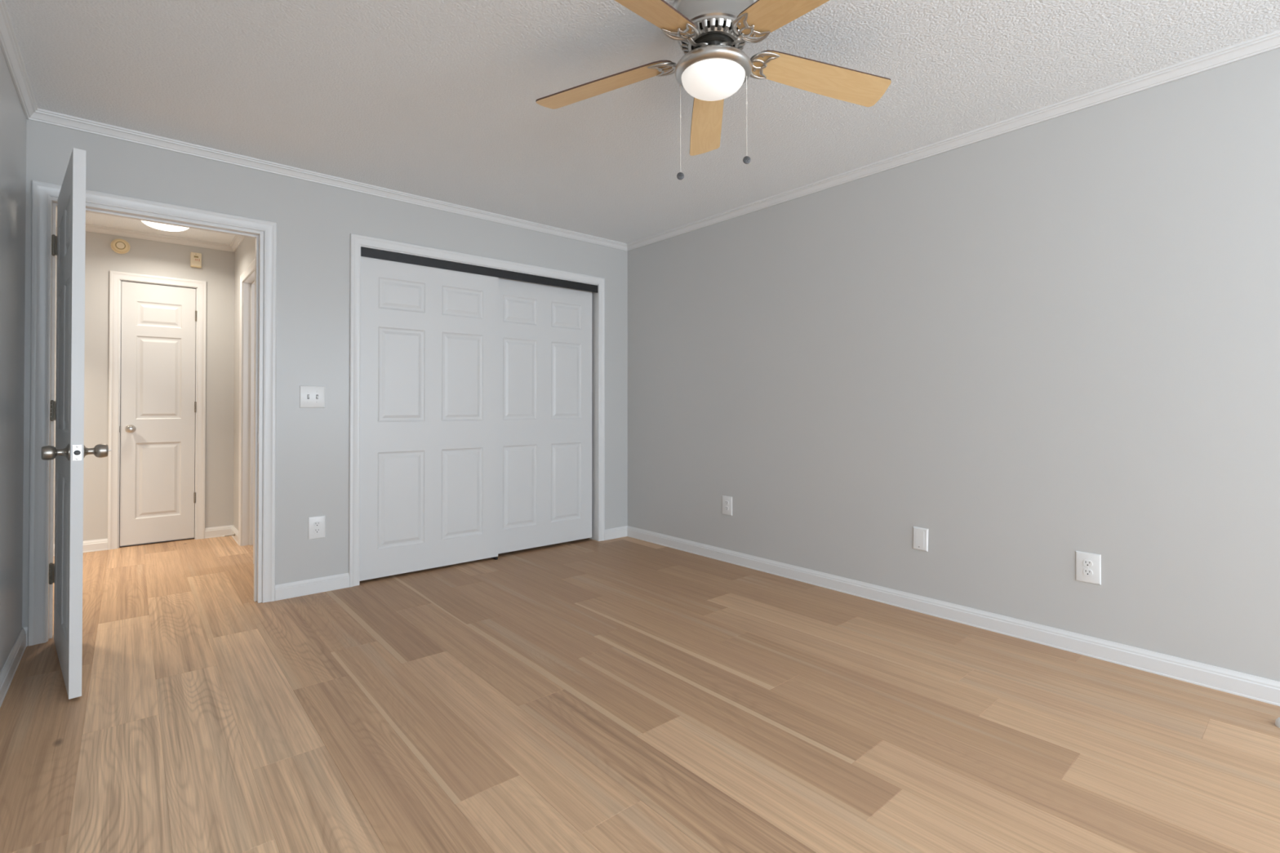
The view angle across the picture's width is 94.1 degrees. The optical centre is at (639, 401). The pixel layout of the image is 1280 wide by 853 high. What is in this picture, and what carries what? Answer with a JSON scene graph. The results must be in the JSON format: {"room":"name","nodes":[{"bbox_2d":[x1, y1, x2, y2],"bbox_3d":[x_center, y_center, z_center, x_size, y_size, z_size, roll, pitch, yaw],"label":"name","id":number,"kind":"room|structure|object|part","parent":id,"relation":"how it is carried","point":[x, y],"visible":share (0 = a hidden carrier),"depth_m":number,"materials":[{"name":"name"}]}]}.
{"room":"empty bedroom","nodes":[
{"label":"empty bedroom","id":0,"kind":"room"},
{"bbox_2d":[0,45,26,672],"bbox_3d":[-0.238,-0.140,-0.355,0.100,2.440,7.969,0,-1,-41],"label":"wall","id":1,"kind":"structure","parent":0,"point":[12,116],"depth_m":2.40,"materials":[{"name":"grey paint"}]},
{"bbox_2d":[0,627,26,707],"bbox_3d":[-0.193,1.039,-0.327,0.016,0.084,7.969,0,-1,-41],"label":"baseboard","id":2,"kind":"structure","parent":1,"relation":"attached to","point":[8,671],"depth_m":2.38,"materials":[{"name":"white paint"}]},
{"bbox_2d":[0,0,37,119],"bbox_3d":[-0.184,-1.335,-0.299,0.039,0.048,7.969,0,-1,-41],"label":"crown molding","id":3,"kind":"structure","parent":1,"relation":"attached to","point":[9,44],"depth_m":2.30,"materials":[{"name":"white paint"}]},
{"bbox_2d":[23,626,27,646],"bbox_3d":[-2.780,1.064,2.693,0.019,0.084,0.016,0,-1,-41],"label":"baseboard","id":4,"kind":"structure","parent":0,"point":[25,628],"depth_m":2.69,"materials":[{"name":"white paint"}]},
{"bbox_2d":[53,226,235,546],"bbox_3d":[-4.285,-0.100,4.375,2.387,2.440,0.100,0,-1,-41],"label":"wall","id":5,"kind":"structure","parent":0,"point":[148,257],"depth_m":4.74,"materials":[{"name":"grey paint"}]},
{"bbox_2d":[53,538,107,555],"bbox_3d":[-4.591,1.075,4.026,1.482,0.084,0.016,0,-1,-41],"label":"baseboard","id":6,"kind":"structure","parent":5,"relation":"attached to","point":[101,544],"depth_m":4.46,"materials":[{"name":"white paint"}]},
{"bbox_2d":[110,238,130,253],"bbox_3d":[-3.973,-1.190,4.557,0.114,0.114,0.043,0,-1,-41],"label":"smoke detector","id":7,"kind":"object","parent":5,"relation":"attached to","point":[119,246],"visible":1,"depth_m":4.55,"materials":[{"name":"beige plastic"}]},
{"bbox_2d":[56,219,234,252],"bbox_3d":[-4.283,-1.296,4.295,2.272,0.048,0.039,0,-1,-41],"label":"crown molding","id":8,"kind":"structure","parent":5,"relation":"attached to","point":[89,228],"depth_m":4.69,"materials":[{"name":"white paint"}]},
{"bbox_2d":[107,270,206,550],"bbox_3d":[-3.821,0.066,4.734,0.597,2.116,0.078,0,-1,-41],"label":"door frame","id":9,"kind":"structure","parent":5,"relation":"attached to","point":[115,277],"depth_m":4.60,"materials":[{"name":"white paint"}]},
{"bbox_2d":[119,280,196,546],"bbox_3d":[-3.800,0.092,4.710,0.472,2.034,0.108,0,-1,-41],"label":"door","id":10,"kind":"structure","parent":5,"relation":"in","point":[157,495],"depth_m":4.72,"materials":[{"name":"white paint"}]},
{"bbox_3d":[-3.919,0.210,4.583,0.062,0.062,0.073,0,-1,-41],"label":"knob","id":11,"kind":"part","parent":10,"relation":"part of","materials":[{"name":"silver metal"}]},
{"bbox_2d":[190,252,201,267],"bbox_3d":[-3.623,-1.155,4.863,0.072,0.118,0.033,0,-1,-41],"label":"fire alarm","id":12,"kind":"object","parent":5,"relation":"attached to","point":[195,258],"visible":1,"depth_m":4.85,"materials":[{"name":"beige plastic"}]},
{"bbox_3d":[-3.623,-1.101,4.863,0.072,0.010,0.033,0,-1,-41],"label":"battery door","id":13,"kind":"part","parent":12,"relation":"part of","materials":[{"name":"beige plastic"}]},
{"bbox_2d":[204,524,232,538],"bbox_3d":[-3.502,1.083,4.960,0.194,0.084,0.016,0,-1,-41],"label":"baseboard","id":14,"kind":"structure","parent":5,"relation":"attached to","point":[216,531],"depth_m":4.95,"materials":[{"name":"white paint"}]},
{"bbox_2d":[233,236,255,530],"bbox_3d":[-2.715,-0.100,4.288,0.115,2.440,2.076,0,-1,-41],"label":"wall","id":15,"kind":"structure","parent":0,"point":[245,254],"depth_m":4.88,"materials":[{"name":"grey paint"}]},
{"bbox_2d":[231,524,238,544],"bbox_3d":[-3.290,1.082,4.848,0.016,0.084,0.462,0,-1,-41],"label":"baseboard","id":16,"kind":"structure","parent":15,"relation":"attached to","point":[233,531],"depth_m":4.85,"materials":[{"name":"white paint"}]},
{"bbox_2d":[230,235,244,252],"bbox_3d":[-2.774,-1.297,4.248,0.039,0.048,2.076,0,-1,-41],"label":"crown molding","id":17,"kind":"structure","parent":15,"relation":"attached to","point":[237,241],"depth_m":4.82,"materials":[{"name":"white paint"}]},
{"bbox_2d":[238,257,255,564],"bbox_3d":[-2.852,0.064,4.433,0.132,2.114,0.747,0,-1,-41],"label":"door frame","id":18,"kind":"structure","parent":15,"relation":"attached to","point":[249,283],"depth_m":4.65,"materials":[{"name":"white paint"}]},
{"bbox_2d":[22,119,627,628],"bbox_3d":[-1.486,-0.104,3.899,3.741,2.440,0.115,0,-1,-41],"label":"wall","id":19,"kind":"structure","parent":0,"point":[315,222],"depth_m":3.47,"materials":[{"name":"grey paint"}]},
{"bbox_2d":[41,147,111,699],"bbox_3d":[-2.379,0.080,2.488,0.852,2.026,0.193,0,-1,43],"label":"door","id":20,"kind":"structure","parent":19,"relation":"in","point":[69,451],"depth_m":2.22,"materials":[{"name":"white paint"}]},
{"bbox_3d":[-2.162,0.189,2.204,0.062,0.062,0.073,0,-1,43],"label":"knob","id":21,"kind":"part","parent":20,"relation":"part of","materials":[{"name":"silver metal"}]},
{"bbox_3d":[-2.078,0.189,2.200,0.002,0.058,0.026,0,-1,43],"label":"latch plate","id":22,"kind":"part","parent":20,"relation":"part of","materials":[{"name":"silver metal"}]},
{"bbox_3d":[-2.088,0.190,2.283,0.062,0.062,0.073,0,-1,43],"label":"knob","id":23,"kind":"part","parent":20,"relation":"part of","materials":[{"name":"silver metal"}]},
{"bbox_2d":[27,180,276,645],"bbox_3d":[-2.443,0.052,3.066,0.965,2.116,0.132,0,-1,-41],"label":"door frame","id":24,"kind":"structure","parent":19,"relation":"attached to","point":[42,192],"depth_m":2.87,"materials":[{"name":"white paint"}]},
{"bbox_2d":[275,573,349,600],"bbox_3d":[-1.893,1.071,3.453,0.385,0.084,0.016,0,-1,-41],"label":"baseboard","id":25,"kind":"structure","parent":19,"relation":"attached to","point":[307,587],"depth_m":3.44,"materials":[{"name":"white paint"}]},
{"bbox_2d":[299,385,324,408],"bbox_3d":[-1.898,-0.027,3.458,0.132,0.128,0.016,0,-1,-41],"label":"light switch","id":26,"kind":"object","parent":19,"relation":"attached to","point":[310,397],"visible":1,"depth_m":3.46,"materials":[{"name":"white plastic"}]},
{"bbox_2d":[307,515,325,539],"bbox_3d":[-1.881,0.733,3.470,0.090,0.130,0.009,0,-1,-41],"label":"wall outlet","id":27,"kind":"object","parent":19,"relation":"attached to","point":[317,524],"visible":1,"depth_m":3.47,"materials":[{"name":"white plastic"}]},
{"bbox_2d":[313,528,319,533],"bbox_3d":[-1.879,0.753,3.468,0.034,0.028,0.003,0,-1,-41],"label":"receptacle","id":28,"kind":"object","parent":27,"relation":"attached to","point":[315,530],"depth_m":3.47,"materials":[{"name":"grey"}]},
{"bbox_2d":[313,521,320,526],"bbox_3d":[-1.879,0.714,3.468,0.034,0.028,0.003,0,-1,-41],"label":"receptacle","id":29,"kind":"object","parent":27,"relation":"attached to","point":[315,523],"depth_m":3.47,"materials":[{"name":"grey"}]},
{"bbox_2d":[28,108,627,251],"bbox_3d":[-1.436,-1.300,3.850,3.541,0.048,0.039,0,-1,-41],"label":"crown molding","id":30,"kind":"structure","parent":19,"relation":"attached to","point":[41,115],"depth_m":3.37,"materials":[{"name":"white paint"}]},
{"bbox_2d":[348,233,604,586],"bbox_3d":[-1.055,0.056,4.256,1.922,2.128,0.132,0,-1,-41],"label":"door frame","id":31,"kind":"structure","parent":19,"relation":"attached to","point":[357,241],"depth_m":4.00,"materials":[{"name":"white paint"}]},
{"bbox_2d":[360,247,597,293],"bbox_3d":[-1.055,-0.913,4.264,1.804,0.056,0.092,0,-1,-41],"label":"door track","id":32,"kind":"object","parent":19,"relation":"attached to","point":[366,252],"visible":0.89,"depth_m":4.11,"materials":[{"name":"black metal"}]},
{"bbox_2d":[359,256,498,581],"bbox_3d":[-1.373,0.093,3.957,0.930,2.012,0.035,0,-1,-41],"label":"door","id":33,"kind":"structure","parent":32,"relation":"hanging from","point":[429,354],"depth_m":3.91,"materials":[{"name":"white paint"}]},
{"bbox_2d":[497,277,591,554],"bbox_3d":[-0.748,0.095,4.547,0.916,2.005,0.035,0,-1,-41],"label":"door","id":34,"kind":"structure","parent":32,"relation":"hanging from","point":[544,430],"depth_m":4.54,"materials":[{"name":"white paint"}]},
{"bbox_2d":[604,525,627,540],"bbox_3d":[-0.193,1.083,4.910,0.248,0.084,0.016,0,-1,-41],"label":"baseboard","id":35,"kind":"structure","parent":19,"relation":"attached to","point":[617,532],"depth_m":4.90,"materials":[{"name":"white paint"}]},
{"bbox_2d":[0,535,1279,852],"bbox_3d":[-0.041,1.095,1.313,4.899,0.001,10.300,0,-1,-41],"label":"floor","id":36,"kind":"structure","parent":0,"point":[622,695],"depth_m":2.05,"materials":[{"name":"brown wood"}]},
{"bbox_2d":[1275,717,1279,728],"bbox_3d":[2.176,1.085,2.012,0.045,0.031,0.045,0,-1,-41],"label":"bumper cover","id":37,"kind":"object","parent":36,"relation":"on","point":[1277,720],"visible":1,"depth_m":2.02,"materials":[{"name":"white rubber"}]},
{"bbox_2d":[4,0,1279,244],"bbox_3d":[-0.038,-1.386,1.270,4.979,0.080,10.360,0,-1,-41],"label":"ceiling","id":38,"kind":"structure","parent":0,"point":[435,100],"depth_m":2.51,"materials":[{"name":"white paint"}]},
{"bbox_2d":[141,220,189,231],"bbox_3d":[-3.451,-1.286,4.336,0.300,0.069,0.300,0,-1,-41],"label":"ceiling light","id":39,"kind":"object","parent":38,"relation":"attached to","point":[156,225],"visible":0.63,"depth_m":4.30,"materials":[{"name":"white glass"}]},
{"bbox_2d":[535,0,891,179],"bbox_3d":[0.252,-1.057,1.984,1.272,0.565,1.268,0,-1,-41],"label":"ceiling fan","id":40,"kind":"object","parent":38,"relation":"hanging from","point":[712,35],"visible":1,"depth_m":2.00,"materials":[{"name":"brown wood"}]},
{"bbox_3d":[-0.128,-1.151,2.168,0.524,0.006,0.137,-6,10,21],"label":"blade","id":41,"kind":"part","parent":40,"relation":"part of","materials":[{"name":"brown wood"}]},
{"bbox_3d":[-0.010,-1.154,1.708,0.137,0.006,0.524,16,15,37],"label":"blade","id":42,"kind":"part","parent":40,"relation":"part of","materials":[{"name":"brown wood"}]},
{"bbox_3d":[0.141,-0.955,2.080,0.006,0.310,0.006,0,-1,-41],"label":"pull chain","id":43,"kind":"part","parent":40,"relation":"part of","materials":[{"name":"silver metal"}]},
{"bbox_3d":[0.184,-1.172,1.944,0.028,0.033,0.094,0,-1,41],"label":"blade arm","id":44,"kind":"part","parent":40,"relation":"part of","materials":[{"name":"silver metal"}]},
{"bbox_3d":[0.273,-1.148,2.422,0.137,0.006,0.523,-13,-7,2],"label":"blade","id":45,"kind":"part","parent":40,"relation":"part of","materials":[{"name":"beige wood"}]},
{"bbox_3d":[0.248,-1.218,2.019,0.233,0.064,0.233,0,-1,-41],"label":"motor","id":46,"kind":"part","parent":40,"relation":"part of","materials":[{"name":"grey metal"}]},
{"bbox_3d":[0.248,-1.072,2.018,0.214,0.067,0.214,0,-1,-41],"label":"lamp shade","id":47,"kind":"part","parent":40,"relation":"part of","materials":[{"name":"white glass"}]},
{"bbox_3d":[0.301,-1.172,1.937,0.028,0.033,0.094,0,-1,-34],"label":"blade arm","id":48,"kind":"part","parent":40,"relation":"part of","materials":[{"name":"silver metal"}]},
{"bbox_3d":[0.361,-0.971,2.017,0.006,0.280,0.006,0,-1,-41],"label":"pull chain","id":49,"kind":"part","parent":40,"relation":"part of","materials":[{"name":"silver metal"}]},
{"bbox_3d":[0.464,-1.155,1.677,0.137,0.006,0.524,16,-3,-33],"label":"blade","id":50,"kind":"part","parent":40,"relation":"part of","materials":[{"name":"brown wood"}]},
{"bbox_3d":[0.639,-1.151,2.119,0.524,0.006,0.137,6,-15,-14],"label":"blade","id":51,"kind":"part","parent":40,"relation":"part of","materials":[{"name":"brown wood"}]},
{"bbox_2d":[627,48,1279,681],"bbox_3d":[2.527,-0.119,2.015,0.100,2.440,7.969,0,-1,-41],"label":"wall","id":52,"kind":"structure","parent":0,"point":[1028,348],"depth_m":2.82,"materials":[{"name":"grey paint"}]},
{"bbox_2d":[722,495,732,515],"bbox_3d":[0.607,0.727,4.162,0.009,0.130,0.090,0,-1,-41],"label":"wall outlet","id":53,"kind":"object","parent":52,"relation":"attached to","point":[726,500],"visible":1,"depth_m":4.16,"materials":[{"name":"white plastic"}]},
{"bbox_2d":[912,526,928,551],"bbox_3d":[1.478,0.726,3.145,0.010,0.122,0.082,0,-1,-41],"label":"blank cover plate","id":54,"kind":"object","parent":52,"relation":"attached to","point":[920,535],"visible":1,"depth_m":3.14,"materials":[{"name":"white plastic"}]},
{"bbox_2d":[626,525,1279,706],"bbox_3d":[2.482,1.058,1.967,0.016,0.084,7.969,0,-1,-41],"label":"baseboard","id":55,"kind":"structure","parent":52,"relation":"attached to","point":[1241,684],"depth_m":2.80,"materials":[{"name":"white paint"}]},
{"bbox_2d":[626,30,1279,250],"bbox_3d":[2.474,-1.316,1.980,0.039,0.048,7.969,0,-1,-41],"label":"crown molding","id":56,"kind":"structure","parent":52,"relation":"attached to","point":[1269,42],"depth_m":2.80,"materials":[{"name":"white paint"}]},
{"bbox_2d":[1075,551,1101,585],"bbox_3d":[1.951,0.724,2.595,0.009,0.130,0.090,0,-1,-41],"label":"wall outlet","id":57,"kind":"object","parent":52,"relation":"attached to","point":[1088,566],"visible":1,"depth_m":2.59,"materials":[{"name":"white plastic"}]},
{"bbox_2d":[1083,560,1092,567],"bbox_3d":[1.948,0.705,2.593,0.003,0.028,0.034,0,-1,-41],"label":"receptacle","id":58,"kind":"object","parent":57,"relation":"attached to","point":[1086,563],"depth_m":2.59,"materials":[{"name":"white plastic"}]},
{"bbox_2d":[1083,568,1093,576],"bbox_3d":[1.948,0.744,2.593,0.003,0.028,0.034,0,-1,-41],"label":"receptacle","id":59,"kind":"object","parent":57,"relation":"attached to","point":[1086,572],"depth_m":2.59,"materials":[{"name":"white plastic"}]}
]}

